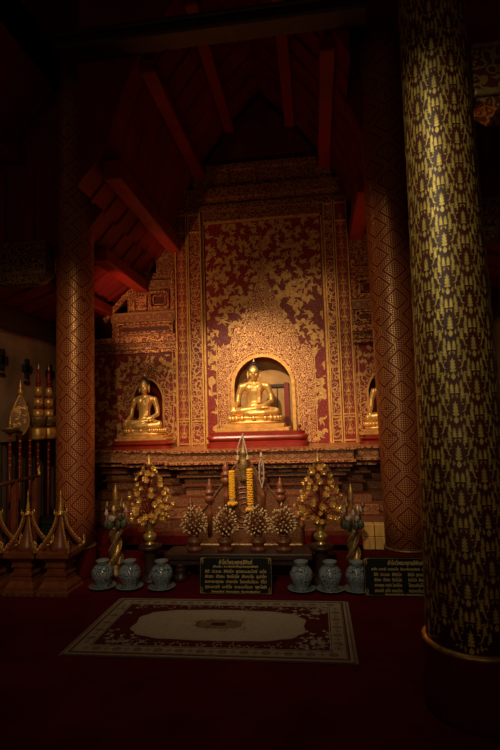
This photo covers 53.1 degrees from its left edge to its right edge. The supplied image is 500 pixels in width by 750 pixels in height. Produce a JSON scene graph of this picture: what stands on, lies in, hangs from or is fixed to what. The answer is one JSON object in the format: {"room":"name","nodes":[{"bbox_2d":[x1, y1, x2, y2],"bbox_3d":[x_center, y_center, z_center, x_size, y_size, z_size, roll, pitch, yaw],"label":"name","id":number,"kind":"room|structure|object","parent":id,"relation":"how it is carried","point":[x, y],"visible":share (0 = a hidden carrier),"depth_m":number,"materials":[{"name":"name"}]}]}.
{"room":"house of worship","nodes":[
{"label":"house of worship","id":0,"kind":"room"},
{"bbox_2d":[0,329,55,441],"bbox_3d":[-3.503,-0.073,2.999,0.200,4.300,10.000,-2,-5,7],"label":"wall","id":1,"kind":"structure","parent":0,"point":[18,348],"depth_m":6.48,"materials":[{"name":"paint"}]},
{"bbox_2d":[0,349,7,376],"bbox_3d":[-2.999,-0.150,6.048,0.030,0.330,0.200,-2,-5,7],"label":"wall bracket","id":2,"kind":"object","parent":1,"relation":"attached to","point":[3,359],"visible":1,"depth_m":6.05,"materials":[{"name":"black"}]},
{"bbox_2d":[21,359,31,383],"bbox_3d":[-2.928,-0.045,6.566,0.030,0.330,0.200,-2,-5,7],"label":"wall bracket","id":3,"kind":"object","parent":1,"relation":"attached to","point":[26,367],"visible":1,"depth_m":6.54,"materials":[{"name":"black"}]},
{"bbox_2d":[0,240,54,289],"bbox_3d":[-2.646,-1.199,5.514,0.945,0.460,0.220,-2,-5,7],"label":"beam","id":4,"kind":"structure","parent":1,"relation":"attached to","point":[23,264],"depth_m":5.40,"materials":[{"name":"brown wood"}]},
{"bbox_2d":[0,305,55,343],"bbox_3d":[-2.870,-0.618,6.860,0.120,0.240,2.300,-2,-5,7],"label":"trim","id":5,"kind":"structure","parent":1,"relation":"attached to","point":[11,320],"depth_m":6.43,"materials":[{"name":"brown wood"}]},
{"bbox_2d":[0,438,55,544],"bbox_3d":[-2.893,1.506,6.023,0.035,1.402,2.300,-2,-5,7],"label":"curtain","id":6,"kind":"object","parent":1,"relation":"hanging from","point":[4,448],"visible":0.42,"depth_m":6.41,"materials":[{"name":"fabric"}]},
{"bbox_2d":[45,365,54,387],"bbox_3d":[-2.853,0.023,7.131,0.030,0.330,0.200,-2,-5,7],"label":"wall bracket","id":7,"kind":"object","parent":1,"relation":"attached to","point":[52,373],"visible":0.5,"depth_m":7.14,"materials":[{"name":"black"}]},
{"bbox_2d":[94,223,348,498],"bbox_3d":[0.224,-1.664,7.807,6.500,8.100,0.200,-2,-5,7],"label":"wall","id":8,"kind":"structure","parent":0,"point":[102,330],"depth_m":7.94,"materials":[{"name":"red paint"}]},
{"bbox_2d":[0,596,499,749],"bbox_3d":[-0.317,1.885,2.410,6.100,0.100,10.000,-2,-5,7],"label":"floor","id":9,"kind":"structure","parent":0,"point":[49,700],"depth_m":2.93,"materials":[{"name":"red carpet"}]},
{"bbox_2d":[59,598,358,664],"bbox_3d":[-0.246,1.959,3.918,2.066,0.016,1.110,-2,-5,7],"label":"oriental rug","id":10,"kind":"object","parent":9,"relation":"on","point":[290,631],"visible":1,"depth_m":3.78,"materials":[{"name":"fabric"}]},
{"bbox_2d":[35,561,423,601],"bbox_3d":[0.144,2.121,5.923,6.100,0.030,2.900,-2,-5,7],"label":"platform","id":11,"kind":"object","parent":9,"relation":"on","point":[190,588],"depth_m":4.61,"materials":[{"name":"red carpet"}]},
{"bbox_2d":[0,509,20,595],"bbox_3d":[-2.541,1.644,4.992,0.356,0.980,0.356,-2,-5,7],"label":"stand","id":12,"kind":"object","parent":11,"relation":"on","point":[5,577],"visible":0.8,"depth_m":4.99,"materials":[{"name":"brown wood"}]},
{"bbox_2d":[0,410,20,566],"bbox_3d":[-2.681,1.289,5.572,0.230,1.800,0.230,-2,-5,7],"label":"pole","id":13,"kind":"object","parent":11,"relation":"on","point":[10,430],"visible":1,"depth_m":5.58,"materials":[{"name":"red wood"}]},
{"bbox_2d":[0,465,40,572],"bbox_3d":[-2.519,1.555,5.016,0.056,1.161,1.518,-2,-5,7],"label":"rack","id":14,"kind":"object","parent":11,"relation":"on","point":[14,483],"visible":0.66,"depth_m":5.32,"materials":[{"name":"brown wood"}]},
{"bbox_2d":[28,424,31,511],"bbox_3d":[-2.648,1.322,5.955,0.080,1.801,0.039,0,-6,-24],"label":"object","id":15,"kind":"object","parent":14,"relation":"in","point":[29,440],"visible":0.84,"depth_m":5.98,"materials":[{"name":"red wood"}]},
{"bbox_2d":[11,379,29,539],"bbox_3d":[-2.662,1.121,5.778,0.206,2.170,0.070,1,-6,-27],"label":"fan","id":16,"kind":"object","parent":11,"relation":"on","point":[20,417],"visible":0.93,"depth_m":5.82,"materials":[{"name":"gold metal"}]},
{"bbox_2d":[0,492,52,596],"bbox_3d":[-2.200,1.629,4.949,0.356,0.980,0.356,-2,-5,7],"label":"stand","id":17,"kind":"object","parent":11,"relation":"on","point":[27,576],"visible":0.95,"depth_m":4.83,"materials":[{"name":"brown wood"}]},
{"bbox_2d":[30,363,47,473],"bbox_3d":[-2.600,1.038,6.128,0.218,2.394,0.208,-2,-5,7],"label":"parasol","id":18,"kind":"object","parent":11,"relation":"on","point":[38,419],"visible":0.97,"depth_m":6.13,"materials":[{"name":"gold metal"}]},
{"bbox_2d":[39,514,55,544],"bbox_3d":[-2.228,1.956,6.048,0.560,0.470,0.440,-2,-5,7],"label":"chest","id":19,"kind":"object","parent":11,"relation":"on","point":[45,523],"visible":0.17,"depth_m":5.88,"materials":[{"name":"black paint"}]},
{"bbox_2d":[44,367,55,515],"bbox_3d":[-2.546,1.053,6.313,0.218,2.394,0.208,-2,-5,7],"label":"parasol","id":20,"kind":"object","parent":11,"relation":"on","point":[48,402],"visible":0.86,"depth_m":6.32,"materials":[{"name":"gold metal"}]},
{"bbox_2d":[34,490,85,597],"bbox_3d":[-1.858,1.615,4.905,0.356,0.980,0.356,-2,-5,7],"label":"stand","id":21,"kind":"object","parent":11,"relation":"on","point":[61,579],"visible":1,"depth_m":4.79,"materials":[{"name":"brown wood"}]},
{"bbox_2d":[55,67,96,579],"bbox_3d":[-1.927,-0.653,5.524,0.432,5.550,0.432,-2,-5,7],"label":"lattice column","id":22,"kind":"structure","parent":11,"relation":"on","point":[75,386],"depth_m":5.35,"materials":[{"name":"brown wood"}]},
{"bbox_2d":[88,581,116,590],"bbox_3d":[-1.418,2.038,4.816,0.269,0.035,0.269,-2,-5,7],"label":"saucer","id":23,"kind":"object","parent":11,"relation":"on","point":[92,586],"visible":0.66,"depth_m":4.78,"materials":[{"name":"grey ceramic"}]},
{"bbox_2d":[91,558,113,587],"bbox_3d":[-1.422,1.914,4.827,0.214,0.253,0.214,-2,-5,7],"label":"jar","id":24,"kind":"object","parent":23,"relation":"on","point":[102,573],"visible":1,"depth_m":4.76,"materials":[{"name":"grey ceramic"}]},
{"bbox_2d":[103,483,127,577],"bbox_3d":[-1.409,1.616,5.242,0.246,0.950,0.252,1,-6,-26],"label":"stand","id":25,"kind":"object","parent":11,"relation":"on","point":[116,524],"visible":0.99,"depth_m":5.20,"materials":[{"name":"gold metal"}]},
{"bbox_2d":[115,581,143,590],"bbox_3d":[-1.150,2.026,4.781,0.269,0.035,0.269,-2,-5,7],"label":"saucer","id":26,"kind":"object","parent":11,"relation":"on","point":[119,586],"visible":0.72,"depth_m":4.75,"materials":[{"name":"grey ceramic"}]},
{"bbox_2d":[118,558,140,588],"bbox_3d":[-1.153,1.903,4.792,0.214,0.253,0.214,0,-5,-18],"label":"jar","id":27,"kind":"object","parent":26,"relation":"on","point":[129,573],"visible":1,"depth_m":4.73,"materials":[{"name":"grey ceramic"}]},
{"bbox_2d":[138,542,161,583],"bbox_3d":[-1.003,1.883,5.032,0.244,0.355,0.244,-2,-5,7],"label":"pedestal","id":28,"kind":"object","parent":11,"relation":"on","point":[149,551],"visible":0.83,"depth_m":4.97,"materials":[{"name":"brown wood"}]},
{"bbox_2d":[143,521,157,544],"bbox_3d":[-1.012,1.599,5.058,0.172,0.216,0.172,-2,-5,7],"label":"brass vase","id":29,"kind":"object","parent":28,"relation":"on","point":[149,536],"visible":0.91,"depth_m":5.02,"materials":[{"name":"gold metal"}]},
{"bbox_2d":[124,457,174,525],"bbox_3d":[-1.026,1.175,5.094,0.505,0.731,0.466,-2,-5,7],"label":"tree","id":30,"kind":"object","parent":29,"relation":"in","point":[152,516],"visible":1,"depth_m":5.03,"materials":[{"name":"gold metal"}]},
{"bbox_2d":[147,581,175,590],"bbox_3d":[-0.837,2.013,4.741,0.269,0.035,0.269,-2,-5,7],"label":"saucer","id":31,"kind":"object","parent":11,"relation":"on","point":[151,586],"visible":0.64,"depth_m":4.72,"materials":[{"name":"grey ceramic"}]},
{"bbox_2d":[150,558,172,588],"bbox_3d":[-0.840,1.889,4.752,0.214,0.253,0.214,-2,-5,3],"label":"jar","id":32,"kind":"object","parent":31,"relation":"on","point":[161,573],"visible":0.99,"depth_m":4.69,"materials":[{"name":"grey ceramic"}]},
{"bbox_2d":[199,556,272,594],"bbox_3d":[-0.130,1.829,4.564,0.672,0.325,0.070,-2,-5,7],"label":"sign","id":33,"kind":"object","parent":11,"relation":"on","point":[227,575],"visible":1,"depth_m":4.55,"materials":[{"name":"black"}]},
{"bbox_2d":[164,546,312,582],"bbox_3d":[-0.103,1.890,4.999,1.465,0.280,0.330,-2,-5,7],"label":"bench","id":34,"kind":"object","parent":11,"relation":"on","point":[179,556],"visible":0.56,"depth_m":4.92,"materials":[{"name":"brown wood"}]},
{"bbox_2d":[187,534,202,551],"bbox_3d":[-0.558,1.691,5.061,0.166,0.155,0.166,-2,-5,7],"label":"vase","id":35,"kind":"object","parent":34,"relation":"on","point":[195,541],"visible":0.99,"depth_m":5.01,"materials":[{"name":"brown wood"}]},
{"bbox_2d":[179,505,207,534],"bbox_3d":[-0.574,1.478,5.075,0.293,0.331,0.268,-3,-5,14],"label":"bouquet","id":36,"kind":"object","parent":35,"relation":"on","point":[194,528],"visible":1,"depth_m":5.04,"materials":[{"name":"beige plant"}]},
{"bbox_2d":[217,533,233,551],"bbox_3d":[-0.246,1.678,5.021,0.166,0.155,0.166,-2,-5,7],"label":"vase","id":37,"kind":"object","parent":34,"relation":"on","point":[225,542],"visible":0.99,"depth_m":4.96,"materials":[{"name":"brown wood"}]},
{"bbox_2d":[213,504,238,535],"bbox_3d":[-0.244,1.464,5.033,0.268,0.331,0.293,-1,-5,-7],"label":"bouquet","id":38,"kind":"object","parent":37,"relation":"on","point":[225,528],"visible":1,"depth_m":5.00,"materials":[{"name":"beige plant"}]},
{"bbox_2d":[250,534,265,551],"bbox_3d":[0.080,1.664,4.979,0.166,0.155,0.166,-2,-5,7],"label":"vase","id":39,"kind":"object","parent":34,"relation":"on","point":[258,541],"visible":0.97,"depth_m":4.92,"materials":[{"name":"brown wood"}]},
{"bbox_2d":[243,504,270,535],"bbox_3d":[0.072,1.450,4.987,0.293,0.331,0.268,2,-7,-38],"label":"bouquet","id":40,"kind":"object","parent":39,"relation":"on","point":[257,527],"visible":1,"depth_m":4.96,"materials":[{"name":"beige plant"}]},
{"bbox_2d":[275,533,291,551],"bbox_3d":[0.334,1.653,4.946,0.166,0.155,0.166,-2,-5,7],"label":"vase","id":41,"kind":"object","parent":34,"relation":"on","point":[283,541],"visible":0.97,"depth_m":4.89,"materials":[{"name":"brown wood"}]},
{"bbox_2d":[269,502,297,534],"bbox_3d":[0.331,1.441,4.976,0.293,0.331,0.268,1,-6,-30],"label":"bouquet","id":42,"kind":"object","parent":41,"relation":"on","point":[284,527],"visible":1,"depth_m":4.93,"materials":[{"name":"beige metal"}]},
{"bbox_2d":[95,442,383,544],"bbox_3d":[0.391,1.501,6.167,5.220,1.234,1.240,-2,-5,7],"label":"altar","id":43,"kind":"object","parent":11,"relation":"on","point":[186,471],"visible":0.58,"depth_m":5.82,"materials":[{"name":"brown wood"}]},
{"bbox_2d":[112,439,175,449],"bbox_3d":[-1.406,0.936,6.766,0.820,0.108,0.520,-2,-5,7],"label":"plinth","id":44,"kind":"object","parent":43,"relation":"on","point":[155,444],"visible":0.94,"depth_m":6.53,"materials":[{"name":"paint"}]},
{"bbox_2d":[115,428,173,441],"bbox_3d":[-1.422,0.804,6.761,0.702,0.156,0.380,-2,-5,7],"label":"seat","id":45,"kind":"object","parent":43,"relation":"on","point":[156,433],"visible":0.98,"depth_m":6.61,"materials":[{"name":"gold metal"}]},
{"bbox_2d":[122,373,161,428],"bbox_3d":[-1.442,0.346,6.754,0.550,0.769,0.285,-2,-5,7],"label":"statue","id":46,"kind":"object","parent":45,"relation":"on","point":[144,402],"visible":0.99,"depth_m":6.74,"materials":[{"name":"gold metal"}]},
{"bbox_2d":[94,98,376,447],"bbox_3d":[0.163,-1.541,7.288,5.800,5.035,0.520,-2,-5,7],"label":"wall","id":47,"kind":"structure","parent":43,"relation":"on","point":[267,269],"depth_m":7.09,"materials":[{"name":"gold metal"}]},
{"bbox_2d":[218,415,290,431],"bbox_3d":[0.072,0.629,6.486,0.897,0.198,0.460,-2,-5,7],"label":"seat","id":48,"kind":"object","parent":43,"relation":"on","point":[247,423],"visible":0.97,"depth_m":6.29,"materials":[{"name":"gold metal"}]},
{"bbox_2d":[229,358,279,416],"bbox_3d":[0.049,0.153,6.466,0.659,0.769,0.322,-2,-5,7],"label":"statue","id":49,"kind":"object","parent":48,"relation":"on","point":[254,389],"visible":0.98,"depth_m":6.45,"materials":[{"name":"gold metal"}]},
{"bbox_2d":[229,416,281,423],"bbox_3d":[0.072,0.585,6.500,0.704,0.096,0.408,-2,-5,7],"label":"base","id":50,"kind":"object","parent":48,"relation":"on","point":[247,419],"depth_m":6.31,"materials":[{"name":"gold metal"}]},
{"bbox_2d":[207,429,308,448],"bbox_3d":[0.123,0.819,6.463,1.270,0.191,0.740,-2,-5,7],"label":"plinth","id":51,"kind":"object","parent":43,"relation":"on","point":[293,437],"visible":0.91,"depth_m":6.11,"materials":[{"name":"paint"}]},
{"bbox_2d":[358,422,378,434],"bbox_3d":[1.741,0.669,6.355,0.702,0.156,0.380,-2,-5,7],"label":"seat","id":52,"kind":"object","parent":43,"relation":"on","point":[371,427],"visible":0.39,"depth_m":6.23,"materials":[{"name":"gold metal"}]},
{"bbox_2d":[365,388,377,421],"bbox_3d":[1.721,0.211,6.348,0.550,0.769,0.285,-2,-5,7],"label":"statue","id":53,"kind":"object","parent":52,"relation":"on","point":[371,417],"visible":0.18,"depth_m":6.32,"materials":[{"name":"gold metal"}]},
{"bbox_2d":[365,422,377,428],"bbox_3d":[1.741,0.638,6.366,0.551,0.090,0.337,-2,-5,7],"label":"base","id":54,"kind":"object","parent":52,"relation":"on","point":[369,425],"depth_m":6.25,"materials":[{"name":"gold metal"}]},
{"bbox_2d":[360,434,378,443],"bbox_3d":[1.777,0.800,6.358,0.780,0.108,0.520,-2,-5,7],"label":"plinth","id":55,"kind":"object","parent":43,"relation":"on","point":[365,439],"visible":0.42,"depth_m":6.15,"materials":[{"name":"paint"}]},
{"bbox_2d":[96,545,383,573],"bbox_3d":[0.459,1.944,5.287,4.900,0.190,0.395,-2,-5,7],"label":"step","id":56,"kind":"structure","parent":11,"relation":"on","point":[339,553],"depth_m":5.22,"materials":[{"name":"red wood"}]},
{"bbox_2d":[186,435,308,545],"bbox_3d":[-0.059,1.251,5.387,1.320,1.240,0.140,-2,-5,7],"label":"candle stand","id":57,"kind":"object","parent":56,"relation":"on","point":[265,497],"visible":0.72,"depth_m":5.35,"materials":[{"name":"brown wood"}]},
{"bbox_2d":[227,470,237,505],"bbox_3d":[-0.189,1.203,5.322,0.118,0.373,0.102,-2,-5,7],"label":"marigold garland","id":58,"kind":"object","parent":57,"relation":"attached to","point":[232,496],"visible":0.99,"depth_m":5.30,"materials":[{"name":"yellow"}]},
{"bbox_2d":[236,433,242,459],"bbox_3d":[-0.112,0.773,5.404,0.036,0.283,0.107,-7,-7,43],"label":"garland","id":59,"kind":"object","parent":57,"relation":"hanging from","point":[237,457],"visible":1,"depth_m":5.37,"materials":[{"name":"beige"}]},
{"bbox_2d":[243,438,248,459],"bbox_3d":[-0.049,0.794,5.383,0.083,0.233,0.035,-6,-7,40],"label":"garland","id":60,"kind":"object","parent":57,"relation":"hanging from","point":[247,456],"visible":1,"depth_m":5.37,"materials":[{"name":"beige"}]},
{"bbox_2d":[245,468,255,511],"bbox_3d":[0.003,1.220,5.295,0.118,0.453,0.102,-2,-5,7],"label":"marigold garland","id":61,"kind":"object","parent":57,"relation":"attached to","point":[250,499],"visible":0.97,"depth_m":5.28,"materials":[{"name":"yellow"}]},
{"bbox_2d":[259,452,264,487],"bbox_3d":[0.122,1.010,5.316,0.066,0.380,0.040,-2,-5,7],"label":"garland","id":62,"kind":"object","parent":57,"relation":"hanging from","point":[261,455],"visible":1,"depth_m":5.30,"materials":[{"name":"beige"}]},
{"bbox_2d":[362,535,374,549],"bbox_3d":[1.248,1.756,5.252,0.118,0.128,0.122,-2,-5,7],"label":"box","id":63,"kind":"object","parent":56,"relation":"on","point":[368,542],"visible":0.85,"depth_m":5.19,"materials":[{"name":"brown"}]},
{"bbox_2d":[362,522,374,536],"bbox_3d":[1.243,1.626,5.264,0.118,0.128,0.122,-2,-5,7],"label":"box","id":64,"kind":"object","parent":63,"relation":"on","point":[368,530],"visible":0.83,"depth_m":5.21,"materials":[{"name":"brown"}]},
{"bbox_2d":[374,536,384,549],"bbox_3d":[1.371,1.751,5.236,0.118,0.128,0.122,-2,-5,7],"label":"box","id":65,"kind":"object","parent":56,"relation":"on","point":[379,541],"visible":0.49,"depth_m":5.18,"materials":[{"name":"brown"}]},
{"bbox_2d":[374,522,384,536],"bbox_3d":[1.367,1.620,5.248,0.118,0.128,0.122,-2,-5,7],"label":"box","id":66,"kind":"object","parent":65,"relation":"on","point":[378,526],"visible":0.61,"depth_m":5.19,"materials":[{"name":"brown"}]},
{"bbox_2d":[287,583,315,592],"bbox_3d":[0.475,1.957,4.573,0.269,0.035,0.269,-2,-5,7],"label":"saucer","id":67,"kind":"object","parent":11,"relation":"on","point":[291,587],"visible":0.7,"depth_m":4.55,"materials":[{"name":"grey ceramic"}]},
{"bbox_2d":[290,559,312,590],"bbox_3d":[0.471,1.833,4.584,0.214,0.253,0.214,1,-6,-28],"label":"jar","id":68,"kind":"object","parent":67,"relation":"on","point":[301,574],"visible":1,"depth_m":4.52,"materials":[{"name":"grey ceramic"}]},
{"bbox_2d":[309,542,333,584],"bbox_3d":[0.693,1.811,4.814,0.244,0.355,0.244,-2,-5,7],"label":"pedestal","id":69,"kind":"object","parent":11,"relation":"on","point":[321,551],"visible":0.7,"depth_m":4.76,"materials":[{"name":"brown wood"}]},
{"bbox_2d":[311,520,328,544],"bbox_3d":[0.684,1.527,4.840,0.172,0.216,0.172,-2,-5,7],"label":"brass vase","id":70,"kind":"object","parent":69,"relation":"on","point":[320,535],"visible":0.95,"depth_m":4.80,"materials":[{"name":"gold metal"}]},
{"bbox_2d":[293,452,345,523],"bbox_3d":[0.668,1.102,4.878,0.512,0.731,0.470,-2,-5,7],"label":"tree","id":71,"kind":"object","parent":70,"relation":"in","point":[318,511],"visible":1,"depth_m":4.82,"materials":[{"name":"gold metal"}]},
{"bbox_2d":[316,584,345,593],"bbox_3d":[0.734,1.946,4.539,0.269,0.035,0.269,-2,-5,7],"label":"saucer","id":72,"kind":"object","parent":11,"relation":"on","point":[320,587],"visible":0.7,"depth_m":4.51,"materials":[{"name":"grey ceramic"}]},
{"bbox_2d":[318,559,341,590],"bbox_3d":[0.730,1.822,4.550,0.214,0.253,0.214,-1,-5,-13],"label":"jar","id":73,"kind":"object","parent":72,"relation":"on","point":[330,575],"visible":1,"depth_m":4.48,"materials":[{"name":"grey ceramic"}]},
{"bbox_2d":[339,483,364,565],"bbox_3d":[1.013,1.528,4.941,0.235,0.922,0.243,-7,-7,42],"label":"stand","id":74,"kind":"object","parent":11,"relation":"on","point":[351,523],"visible":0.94,"depth_m":4.89,"materials":[{"name":"gold metal"}]},
{"bbox_2d":[343,584,364,593],"bbox_3d":[0.973,1.935,4.509,0.269,0.035,0.269,-2,-5,7],"label":"saucer","id":75,"kind":"object","parent":11,"relation":"on","point":[348,587],"visible":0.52,"depth_m":4.47,"materials":[{"name":"grey ceramic"}]},
{"bbox_2d":[345,559,363,591],"bbox_3d":[0.969,1.812,4.520,0.214,0.253,0.214,-3,-5,13],"label":"jar","id":76,"kind":"object","parent":75,"relation":"on","point":[354,575],"visible":0.88,"depth_m":4.45,"materials":[{"name":"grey ceramic"}]},
{"bbox_2d":[356,24,422,556],"bbox_3d":[1.452,-0.797,5.090,0.470,5.550,0.470,-2,-5,7],"label":"lattice column","id":77,"kind":"structure","parent":11,"relation":"on","point":[378,47],"depth_m":4.93,"materials":[{"name":"brown wood"}]},
{"bbox_2d":[481,196,499,244],"bbox_3d":[2.277,-1.494,4.890,1.295,0.410,0.220,-2,-5,7],"label":"beam","id":78,"kind":"structure","parent":77,"relation":"attached to","point":[491,205],"depth_m":4.79,"materials":[{"name":"brown wood"}]},
{"bbox_2d":[362,557,423,596],"bbox_3d":[1.347,1.766,4.379,0.690,0.325,0.071,-2,-5,7],"label":"sign","id":79,"kind":"object","parent":11,"relation":"on","point":[383,576],"visible":0.88,"depth_m":4.38,"materials":[{"name":"black"}]},
{"bbox_2d":[397,0,499,738],"bbox_3d":[1.164,-0.923,2.983,0.555,5.500,0.555,-1,-5,-7],"label":"gilded column","id":80,"kind":"structure","parent":9,"relation":"on","point":[457,381],"depth_m":2.74,"materials":[{"name":"metal"}]},
{"bbox_2d":[469,40,499,125],"bbox_3d":[1.990,-1.765,2.946,1.345,0.400,0.240,-2,-5,7],"label":"beam","id":81,"kind":"structure","parent":80,"relation":"attached to","point":[484,57],"depth_m":2.93,"materials":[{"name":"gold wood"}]},
{"bbox_2d":[0,0,499,325],"bbox_3d":[0.056,-2.627,6.343,6.300,3.535,2.900,-2,-5,7],"label":"ceiling","id":82,"kind":"structure","parent":0,"point":[180,105],"depth_m":6.12,"materials":[{"name":"red wood"}]},
{"bbox_2d":[0,0,499,171],"bbox_3d":[-0.594,-4.221,1.808,6.300,3.735,7.700,-2,-5,7],"label":"ceiling","id":83,"kind":"structure","parent":0,"point":[30,66],"depth_m":5.25,"materials":[{"name":"brown wood"}]},
{"bbox_2d":[493,317,499,388],"bbox_3d":[2.740,-0.339,2.198,0.200,4.300,10.000,-2,-5,7],"label":"wall","id":84,"kind":"structure","parent":0,"point":[496,321],"depth_m":6.41,"materials":[{"name":"paint"}]},
{"bbox_2d":[50,0,368,62],"bbox_3d":[-0.418,-3.276,4.751,3.000,0.140,0.300,-2,-5,7],"label":"tie beam","id":85,"kind":"structure","parent":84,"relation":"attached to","point":[287,17],"depth_m":4.68,"materials":[{"name":"brown wood"}]},
{"bbox_2d":[0,124,495,242],"bbox_3d":[-0.043,-1.831,5.306,5.700,1.200,0.040,-2,-5,7],"label":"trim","id":86,"kind":"structure","parent":84,"relation":"attached to","point":[486,151],"depth_m":5.59,"materials":[{"name":"brown wood"}]},
{"bbox_2d":[0,0,499,291],"bbox_3d":[-0.120,-3.369,5.215,6.300,4.750,0.700,-2,-5,7],"label":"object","id":87,"kind":"structure","parent":84,"relation":"attached to","point":[104,85],"depth_m":5.07,"materials":[{"name":"red wood"}]},
{"bbox_2d":[491,291,499,319],"bbox_3d":[3.056,-0.872,6.100,0.120,0.240,2.300,-2,-5,7],"label":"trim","id":88,"kind":"structure","parent":84,"relation":"attached to","point":[495,299],"depth_m":6.11,"materials":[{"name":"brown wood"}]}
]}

